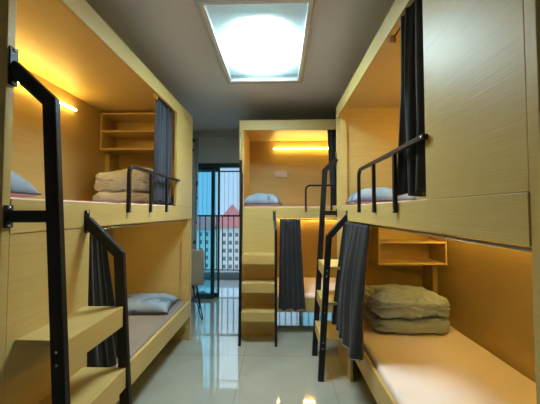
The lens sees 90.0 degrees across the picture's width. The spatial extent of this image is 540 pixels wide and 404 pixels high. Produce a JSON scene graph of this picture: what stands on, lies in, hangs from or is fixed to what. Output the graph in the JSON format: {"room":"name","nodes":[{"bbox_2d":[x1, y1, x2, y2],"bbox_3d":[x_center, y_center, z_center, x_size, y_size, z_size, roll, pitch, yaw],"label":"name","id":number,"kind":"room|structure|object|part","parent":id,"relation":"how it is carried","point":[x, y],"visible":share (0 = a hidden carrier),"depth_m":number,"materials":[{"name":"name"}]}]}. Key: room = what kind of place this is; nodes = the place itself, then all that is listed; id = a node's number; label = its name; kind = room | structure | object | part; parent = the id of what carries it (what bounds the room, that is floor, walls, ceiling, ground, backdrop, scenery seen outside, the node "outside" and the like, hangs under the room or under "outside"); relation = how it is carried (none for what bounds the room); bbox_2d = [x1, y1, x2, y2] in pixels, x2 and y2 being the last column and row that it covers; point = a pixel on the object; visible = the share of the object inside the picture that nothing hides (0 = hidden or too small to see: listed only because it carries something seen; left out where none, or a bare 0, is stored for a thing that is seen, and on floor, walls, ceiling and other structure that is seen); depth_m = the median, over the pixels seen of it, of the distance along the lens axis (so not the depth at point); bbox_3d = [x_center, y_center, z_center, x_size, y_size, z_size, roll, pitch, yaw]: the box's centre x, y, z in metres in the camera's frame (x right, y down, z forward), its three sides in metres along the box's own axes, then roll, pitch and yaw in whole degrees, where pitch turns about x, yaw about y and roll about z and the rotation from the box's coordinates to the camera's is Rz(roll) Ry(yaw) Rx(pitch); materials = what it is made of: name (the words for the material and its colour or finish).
{"room":"dormitory","nodes":[
{"label":"dormitory","id":0,"kind":"room"},
{"bbox_2d":[193,130,238,162],"bbox_3d":[-0.009,0.201,4.524,3.780,2.800,0.150,0,-2,2],"label":"wall","id":1,"kind":"structure","parent":0,"point":[211,149],"depth_m":4.51,"materials":[{"name":"paint"}]},
{"bbox_2d":[193,135,238,137],"bbox_3d":[-0.329,-1.078,4.436,2.750,0.030,0.128,0,-2,2],"label":"rail","id":2,"kind":"object","parent":1,"relation":"attached to","point":[236,136],"visible":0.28,"depth_m":4.39,"materials":[{"name":"grey metal"}]},
{"bbox_2d":[191,138,198,299],"bbox_3d":[-1.325,0.256,4.370,0.333,2.600,0.059,0,-2,2],"label":"door curtain","id":3,"kind":"object","parent":2,"relation":"hanging from","point":[195,151],"visible":0.23,"depth_m":4.37,"materials":[{"name":"grey fabric"}]},
{"bbox_3d":[-0.330,-1.075,4.382,2.750,0.020,0.019,0,-2,2],"label":"rod","id":4,"kind":"part","parent":2,"relation":"part of","materials":[{"name":"grey metal"}]},
{"bbox_2d":[196,163,238,297],"bbox_3d":[-0.214,0.491,4.516,2.830,2.280,0.120,0,-2,2],"label":"door","id":5,"kind":"structure","parent":1,"relation":"in","point":[212,167],"depth_m":4.52,"materials":[{"name":"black metal"}]},
{"bbox_3d":[-1.237,0.508,4.524,0.625,2.174,0.030,0,-2,2],"label":"sash frame","id":6,"kind":"part","parent":5,"relation":"part of","materials":[{"name":"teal metal"}]},
{"bbox_3d":[-1.215,0.510,4.584,0.725,2.174,0.030,0,-2,2],"label":"sash frame","id":7,"kind":"part","parent":5,"relation":"part of","materials":[{"name":"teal metal"}]},
{"bbox_3d":[-0.214,0.476,4.516,2.830,2.250,0.120,0,-2,2],"label":"frame","id":8,"kind":"part","parent":5,"relation":"part of","materials":[{"name":"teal metal"}]},
{"bbox_2d":[196,279,238,296],"bbox_3d":[0.180,1.759,5.351,5.200,0.100,1.620,0,-2,2],"label":"floor","id":9,"kind":"structure","parent":0,"point":[227,288],"depth_m":5.40,"materials":[{"name":"tile"}]},
{"bbox_2d":[204,271,238,279],"bbox_3d":[0.204,1.659,6.080,5.200,0.150,0.170,0,-2,2],"label":"curb","id":10,"kind":"object","parent":9,"relation":"on","point":[230,275],"depth_m":6.04,"materials":[{"name":"grey concrete"}]},
{"bbox_2d":[197,215,238,270],"bbox_3d":[0.205,0.924,6.109,5.160,1.260,0.050,0,-2,2],"label":"balcony railing","id":11,"kind":"object","parent":10,"relation":"on","point":[199,216],"visible":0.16,"depth_m":6.14,"materials":[{"name":"metal"}]},
{"bbox_3d":[0.205,0.315,6.130,5.160,0.040,0.050,0,-2,2],"label":"rail","id":12,"kind":"part","parent":11,"relation":"part of","materials":[{"name":"metal"}]},
{"bbox_2d":[198,168,238,214],"bbox_3d":[0.205,-0.313,6.150,5.160,1.214,0.024,0,-2,2],"label":"security grille","id":13,"kind":"object","parent":11,"relation":"attached to","point":[224,171],"visible":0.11,"depth_m":6.19,"materials":[{"name":"metal"}]},
{"bbox_3d":[0.205,1.541,6.089,5.160,0.025,0.030,0,-2,2],"label":"rail","id":14,"kind":"part","parent":11,"relation":"part of","materials":[{"name":"metal"}]},
{"bbox_2d":[85,0,394,130],"bbox_3d":[-0.106,-1.346,1.655,3.780,0.100,6.010,0,-2,2],"label":"ceiling","id":15,"kind":"structure","parent":0,"point":[170,38],"depth_m":2.38,"materials":[{"name":"paint"}]},
{"bbox_2d":[194,0,316,83],"bbox_3d":[-0.070,-1.237,2.146,0.746,0.085,1.082,0,-2,2],"label":"ceiling light","id":16,"kind":"object","parent":15,"relation":"attached to","point":[252,41],"visible":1,"depth_m":2.04,"materials":[{"name":"plastic"}]},
{"bbox_2d":[116,298,376,403],"bbox_3d":[-0.108,1.551,1.509,3.780,0.100,5.910,0,-2,2],"label":"floor","id":17,"kind":"structure","parent":0,"point":[210,367],"depth_m":2.46,"materials":[{"name":"tile"}]},
{"bbox_2d":[0,0,192,403],"bbox_3d":[-1.262,0.249,2.044,1.201,2.542,2.132,0,-2,2],"label":"bunk bed","id":18,"kind":"object","parent":17,"relation":"on","point":[48,326],"visible":0.98,"depth_m":1.42,"materials":[{"name":"laminate"}]},
{"bbox_3d":[-1.432,0.213,0.999,0.930,2.540,0.030,0,-2,2],"label":"panel","id":19,"kind":"part","parent":18,"relation":"part of","materials":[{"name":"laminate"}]},
{"bbox_3d":[-0.839,0.479,0.997,0.288,2.011,0.048,0,-2,-5],"label":"ladder rail","id":20,"kind":"part","parent":18,"relation":"part of","materials":[{"name":"black metal"}]},
{"bbox_3d":[-0.972,0.808,1.192,0.025,1.364,0.426,0,-2,2],"label":"panel","id":21,"kind":"part","parent":18,"relation":"part of","materials":[{"name":"laminate"}]},
{"bbox_2d":[18,83,76,111],"bbox_3d":[-1.822,-0.870,1.970,0.026,0.023,1.090,0,-2,2],"label":"tube light","id":22,"kind":"object","parent":18,"relation":"attached to","point":[61,103],"visible":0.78,"depth_m":2.41,"materials":[{"name":"white plastic"}]},
{"bbox_3d":[-1.847,0.125,2.067,0.030,2.248,2.071,0,-2,2],"label":"panel","id":23,"kind":"part","parent":18,"relation":"part of","materials":[{"name":"laminate"}]},
{"bbox_2d":[10,197,179,206],"bbox_3d":[-1.393,0.067,2.054,0.862,0.112,2.060,0,-2,2],"label":"mattress","id":24,"kind":"object","parent":18,"relation":"on","point":[10,197],"visible":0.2,"depth_m":1.42,"materials":[{"name":"beige fabric"}]},
{"bbox_2d":[10,171,41,197],"bbox_3d":[-1.509,-0.111,1.251,0.568,0.184,0.408,0,-2,-7],"label":"pillow","id":25,"kind":"object","parent":24,"relation":"on","point":[21,188],"visible":0.48,"depth_m":1.38,"materials":[{"name":"white fabric"}]},
{"bbox_2d":[92,168,172,204],"bbox_3d":[-1.321,-0.161,2.647,0.668,0.378,0.470,0,-2,2],"label":"quilt","id":26,"kind":"object","parent":24,"relation":"on","point":[111,186],"visible":0.52,"depth_m":2.45,"materials":[{"name":"beige fabric"}]},
{"bbox_2d":[87,229,117,367],"bbox_3d":[-1.003,0.604,1.653,0.052,0.902,0.445,0,-2,2],"label":"curtain","id":27,"kind":"object","parent":18,"relation":"hanging from","point":[100,287],"visible":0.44,"depth_m":1.60,"materials":[{"name":"grey fabric"}]},
{"bbox_3d":[-0.825,0.788,1.385,0.288,1.420,0.038,0,-2,-3],"label":"ladder rail","id":28,"kind":"part","parent":18,"relation":"part of","materials":[{"name":"black metal"}]},
{"bbox_2d":[100,112,154,154],"bbox_3d":[-1.492,-0.742,2.980,0.600,0.392,0.270,0,-2,2],"label":"wall shelf","id":29,"kind":"object","parent":18,"relation":"attached to","point":[120,133],"visible":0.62,"depth_m":2.99,"materials":[{"name":"laminate"}]},
{"bbox_3d":[-0.971,0.175,2.244,0.011,0.012,1.612,0,-2,2],"label":"curtain rod","id":30,"kind":"part","parent":18,"relation":"part of","materials":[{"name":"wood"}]},
{"bbox_2d":[112,301,185,367],"bbox_3d":[-1.393,1.127,2.019,0.862,0.119,2.060,0,-2,2],"label":"mattress","id":31,"kind":"object","parent":18,"relation":"on","point":[142,327],"visible":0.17,"depth_m":2.38,"materials":[{"name":"white fabric"}]},
{"bbox_2d":[127,293,179,313],"bbox_3d":[-1.327,1.026,2.782,0.669,0.133,0.428,0,-2,-4],"label":"pillow","id":32,"kind":"object","parent":31,"relation":"on","point":[140,303],"visible":0.72,"depth_m":2.66,"materials":[{"name":"white fabric"}]},
{"bbox_3d":[-0.938,1.172,2.217,0.025,0.165,1.642,0,-2,2],"label":"bed rail","id":33,"kind":"part","parent":18,"relation":"part of","materials":[{"name":"laminate"}]},
{"bbox_3d":[-1.362,0.283,3.098,0.930,2.540,0.030,0,-2,2],"label":"panel","id":34,"kind":"part","parent":18,"relation":"part of","materials":[{"name":"laminate"}]},
{"bbox_3d":[-0.915,-0.077,2.215,0.022,0.321,0.894,0,-2,2],"label":"guard rail","id":35,"kind":"part","parent":18,"relation":"part of","materials":[{"name":"black metal"}]},
{"bbox_2d":[152,97,171,203],"bbox_3d":[-0.971,-0.447,2.453,0.070,0.924,0.326,0,-2,2],"label":"curtain","id":36,"kind":"object","parent":18,"relation":"hanging from","point":[162,162],"visible":0.9,"depth_m":2.40,"materials":[{"name":"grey fabric"}]},
{"bbox_3d":[-0.918,-0.412,2.870,0.025,0.922,0.442,0,-2,2],"label":"panel","id":37,"kind":"part","parent":18,"relation":"part of","materials":[{"name":"laminate"}]},
{"bbox_3d":[-0.961,0.702,3.044,0.074,1.027,0.019,0,-2,2],"label":"corner post","id":38,"kind":"part","parent":18,"relation":"part of","materials":[{"name":"laminate"}]},
{"bbox_2d":[191,249,203,319],"bbox_3d":[-1.162,1.106,3.754,0.430,0.942,0.492,1,-2,-20],"label":"chair","id":39,"kind":"object","parent":17,"relation":"on","point":[197,255],"visible":0.34,"depth_m":3.61,"materials":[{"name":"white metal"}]},
{"bbox_3d":[-0.984,1.354,3.646,0.207,0.439,0.030,-1,-2,25],"label":"leg","id":40,"kind":"part","parent":39,"relation":"part of","materials":[{"name":"black metal"}]},
{"bbox_2d":[238,119,336,346],"bbox_3d":[0.692,0.298,3.500,2.100,2.542,1.201,0,-2,2],"label":"bunk bed","id":41,"kind":"object","parent":17,"relation":"on","point":[259,227],"visible":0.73,"depth_m":3.24,"materials":[{"name":"laminate"}]},
{"bbox_3d":[-0.332,0.548,3.068,0.047,2.011,0.288,0,-2,-5],"label":"ladder rail","id":42,"kind":"part","parent":41,"relation":"part of","materials":[{"name":"black metal"}]},
{"bbox_3d":[-0.326,-0.397,3.291,0.019,1.119,0.074,0,-2,2],"label":"corner post","id":43,"kind":"part","parent":41,"relation":"part of","materials":[{"name":"laminate"}]},
{"bbox_3d":[-0.338,0.302,3.670,0.030,2.540,0.930,0,-2,2],"label":"panel","id":44,"kind":"part","parent":41,"relation":"part of","materials":[{"name":"laminate"}]},
{"bbox_3d":[-0.128,0.875,3.191,0.420,1.364,0.025,0,-2,2],"label":"panel","id":45,"kind":"part","parent":41,"relation":"part of","materials":[{"name":"laminate"}]},
{"bbox_3d":[0.061,0.844,3.045,0.038,1.420,0.288,0,-2,-3],"label":"ladder rail","id":46,"kind":"part","parent":41,"relation":"part of","materials":[{"name":"black metal"}]},
{"bbox_2d":[275,171,286,176],"bbox_3d":[0.166,-0.423,4.107,0.180,0.090,0.010,0,-2,2],"label":"wall socket","id":47,"kind":"object","parent":41,"relation":"attached to","point":[277,173],"visible":1,"depth_m":4.10,"materials":[{"name":"plastic"}]},
{"bbox_2d":[278,219,305,311],"bbox_3d":[0.254,0.733,3.147,0.314,1.059,0.076,0,-2,2],"label":"curtain","id":48,"kind":"object","parent":41,"relation":"hanging from","point":[291,281],"visible":1,"depth_m":3.15,"materials":[{"name":"grey fabric"}]},
{"bbox_2d":[249,206,336,206],"bbox_3d":[0.697,0.120,3.638,2.030,0.112,0.862,0,-2,2],"label":"mattress","id":49,"kind":"object","parent":41,"relation":"on","point":[249,206],"visible":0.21,"depth_m":3.25,"materials":[{"name":"white fabric"}]},
{"bbox_2d":[244,193,282,205],"bbox_3d":[-0.088,-0.031,3.508,0.468,0.174,0.368,0,-2,11],"label":"pillow","id":50,"kind":"object","parent":49,"relation":"on","point":[258,199],"visible":0.84,"depth_m":3.36,"materials":[{"name":"white fabric"}]},
{"bbox_3d":[0.712,0.192,4.089,2.040,2.248,0.030,0,-2,2],"label":"panel","id":51,"kind":"part","parent":41,"relation":"part of","materials":[{"name":"laminate"}]},
{"bbox_2d":[273,148,327,149],"bbox_3d":[0.591,-0.814,4.098,1.090,0.023,0.026,0,-2,2],"label":"tube light","id":52,"kind":"object","parent":41,"relation":"attached to","point":[273,148],"visible":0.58,"depth_m":4.09,"materials":[{"name":"white plastic"}]},
{"bbox_3d":[0.893,1.203,3.146,1.618,0.165,0.025,0,-2,2],"label":"bed rail","id":53,"kind":"part","parent":41,"relation":"part of","materials":[{"name":"laminate"}]},
{"bbox_2d":[277,277,335,296],"bbox_3d":[0.697,1.173,3.603,2.030,0.134,0.862,0,-2,2],"label":"mattress","id":54,"kind":"object","parent":41,"relation":"on","point":[309,283],"visible":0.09,"depth_m":3.58,"materials":[{"name":"white fabric"}]},
{"bbox_3d":[0.887,0.207,3.212,1.588,0.012,0.011,0,-2,2],"label":"curtain rod","id":55,"kind":"part","parent":41,"relation":"part of","materials":[{"name":"metal"}]},
{"bbox_3d":[0.850,-0.045,3.165,0.881,0.321,0.022,0,-2,2],"label":"guard rail","id":56,"kind":"part","parent":41,"relation":"part of","materials":[{"name":"black metal"}]},
{"bbox_2d":[327,130,336,204],"bbox_3d":[0.964,-0.420,3.236,0.543,0.924,0.055,0,-2,2],"label":"curtain","id":57,"kind":"object","parent":41,"relation":"hanging from","point":[331,133],"visible":0.16,"depth_m":3.25,"materials":[{"name":"black fabric"}]},
{"bbox_2d":[312,0,539,403],"bbox_3d":[0.987,0.237,1.694,1.201,2.542,2.194,0,-2,2],"label":"bunk bed","id":58,"kind":"object","parent":17,"relation":"on","point":[481,137],"visible":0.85,"depth_m":1.08,"materials":[{"name":"laminate"}]},
{"bbox_3d":[0.565,0.538,2.754,0.288,2.011,0.049,0,-2,-5],"label":"ladder rail","id":59,"kind":"part","parent":58,"relation":"part of","materials":[{"name":"black metal"}]},
{"bbox_3d":[0.551,0.820,2.334,0.288,1.420,0.039,0,-2,-3],"label":"ladder rail","id":60,"kind":"part","parent":58,"relation":"part of","materials":[{"name":"black metal"}]},
{"bbox_3d":[0.755,-0.414,2.779,0.074,1.119,0.020,0,-2,2],"label":"corner post","id":61,"kind":"part","parent":58,"relation":"part of","materials":[{"name":"laminate"}]},
{"bbox_3d":[0.698,0.853,2.530,0.025,1.364,0.439,0,-2,2],"label":"panel","id":62,"kind":"part","parent":58,"relation":"part of","materials":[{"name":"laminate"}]},
{"bbox_2d":[331,222,370,361],"bbox_3d":[0.616,0.620,2.089,0.177,0.904,0.645,0,-2,2],"label":"curtain","id":63,"kind":"object","parent":58,"relation":"hanging from","point":[347,317],"visible":1,"depth_m":1.95,"materials":[{"name":"grey fabric"}]},
{"bbox_3d":[0.663,1.147,1.454,0.025,0.165,1.691,0,-2,2],"label":"bed rail","id":64,"kind":"part","parent":58,"relation":"part of","materials":[{"name":"laminate"}]},
{"bbox_3d":[1.158,0.273,2.770,0.930,2.540,0.031,0,-2,2],"label":"panel","id":65,"kind":"part","parent":58,"relation":"part of","materials":[{"name":"laminate"}]},
{"bbox_2d":[346,199,426,205],"bbox_3d":[1.118,0.055,1.696,0.862,0.112,2.121,0,-2,2],"label":"mattress","id":66,"kind":"object","parent":58,"relation":"on","point":[419,199],"visible":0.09,"depth_m":1.44,"materials":[{"name":"fabric"}]},
{"bbox_2d":[345,187,418,203],"bbox_3d":[1.024,-0.055,2.518,0.568,0.156,0.408,0,-2,8],"label":"pillow","id":67,"kind":"object","parent":66,"relation":"on","point":[383,194],"visible":0.44,"depth_m":2.36,"materials":[{"name":"white fabric"}]},
{"bbox_3d":[0.639,-0.099,1.539,0.022,0.321,0.921,0,-2,2],"label":"guard rail","id":68,"kind":"part","parent":58,"relation":"part of","materials":[{"name":"black metal"}]},
{"bbox_2d":[369,224,446,264],"bbox_3d":[1.276,0.369,2.542,0.600,0.392,0.270,0,-2,2],"label":"wall shelf","id":69,"kind":"object","parent":58,"relation":"attached to","point":[386,246],"visible":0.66,"depth_m":2.61,"materials":[{"name":"laminate"}]},
{"bbox_2d":[397,0,425,196],"bbox_3d":[0.685,-0.486,1.271,0.087,0.924,0.289,0,-2,2],"label":"curtain","id":70,"kind":"object","parent":58,"relation":"hanging from","point":[411,163],"visible":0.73,"depth_m":1.27,"materials":[{"name":"black fabric"}]},
{"bbox_3d":[0.695,0.150,1.493,0.011,0.012,1.660,0,-2,2],"label":"curtain rod","id":71,"kind":"part","parent":58,"relation":"part of","materials":[{"name":"metal"}]},
{"bbox_2d":[363,316,535,403],"bbox_3d":[1.118,1.108,1.660,0.862,0.134,2.121,0,-2,2],"label":"mattress","id":72,"kind":"object","parent":58,"relation":"on","point":[449,367],"visible":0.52,"depth_m":1.67,"materials":[{"name":"white fabric"}]},
{"bbox_2d":[363,284,449,333],"bbox_3d":[1.159,0.903,2.359,0.643,0.322,0.476,0,-2,2],"label":"quilt","id":73,"kind":"object","parent":72,"relation":"on","point":[405,309],"visible":0.94,"depth_m":2.16,"materials":[{"name":"beige fabric"}]},
{"bbox_3d":[0.642,-0.478,0.890,0.025,0.922,0.455,0,-2,2],"label":"panel","id":74,"kind":"part","parent":58,"relation":"part of","materials":[{"name":"laminate"}]},
{"bbox_3d":[1.572,0.112,1.679,0.030,2.248,2.132,0,-2,2],"label":"panel","id":75,"kind":"part","parent":58,"relation":"part of","materials":[{"name":"laminate"}]},
{"bbox_3d":[1.086,0.200,0.609,0.930,2.540,0.031,0,-2,2],"label":"panel","id":76,"kind":"part","parent":58,"relation":"part of","materials":[{"name":"laminate"}]},
{"label":"outside","id":77,"kind":"structure","parent":0,"visible":0},
{"bbox_3d":[6.799,44.724,202.508,300.000,1.000,392.000,0,-2,2],"label":"ground","id":78,"kind":"structure","parent":77,"visible":0},
{"bbox_2d":[197,204,238,270],"bbox_3d":[-24.281,21.022,111.333,37.600,40.300,17.400,0,-2,2],"label":"apartment building","id":79,"kind":"structure","parent":78,"relation":"on","point":[232,209],"depth_m":103.78,"materials":[{"name":"white concrete"}]}
]}

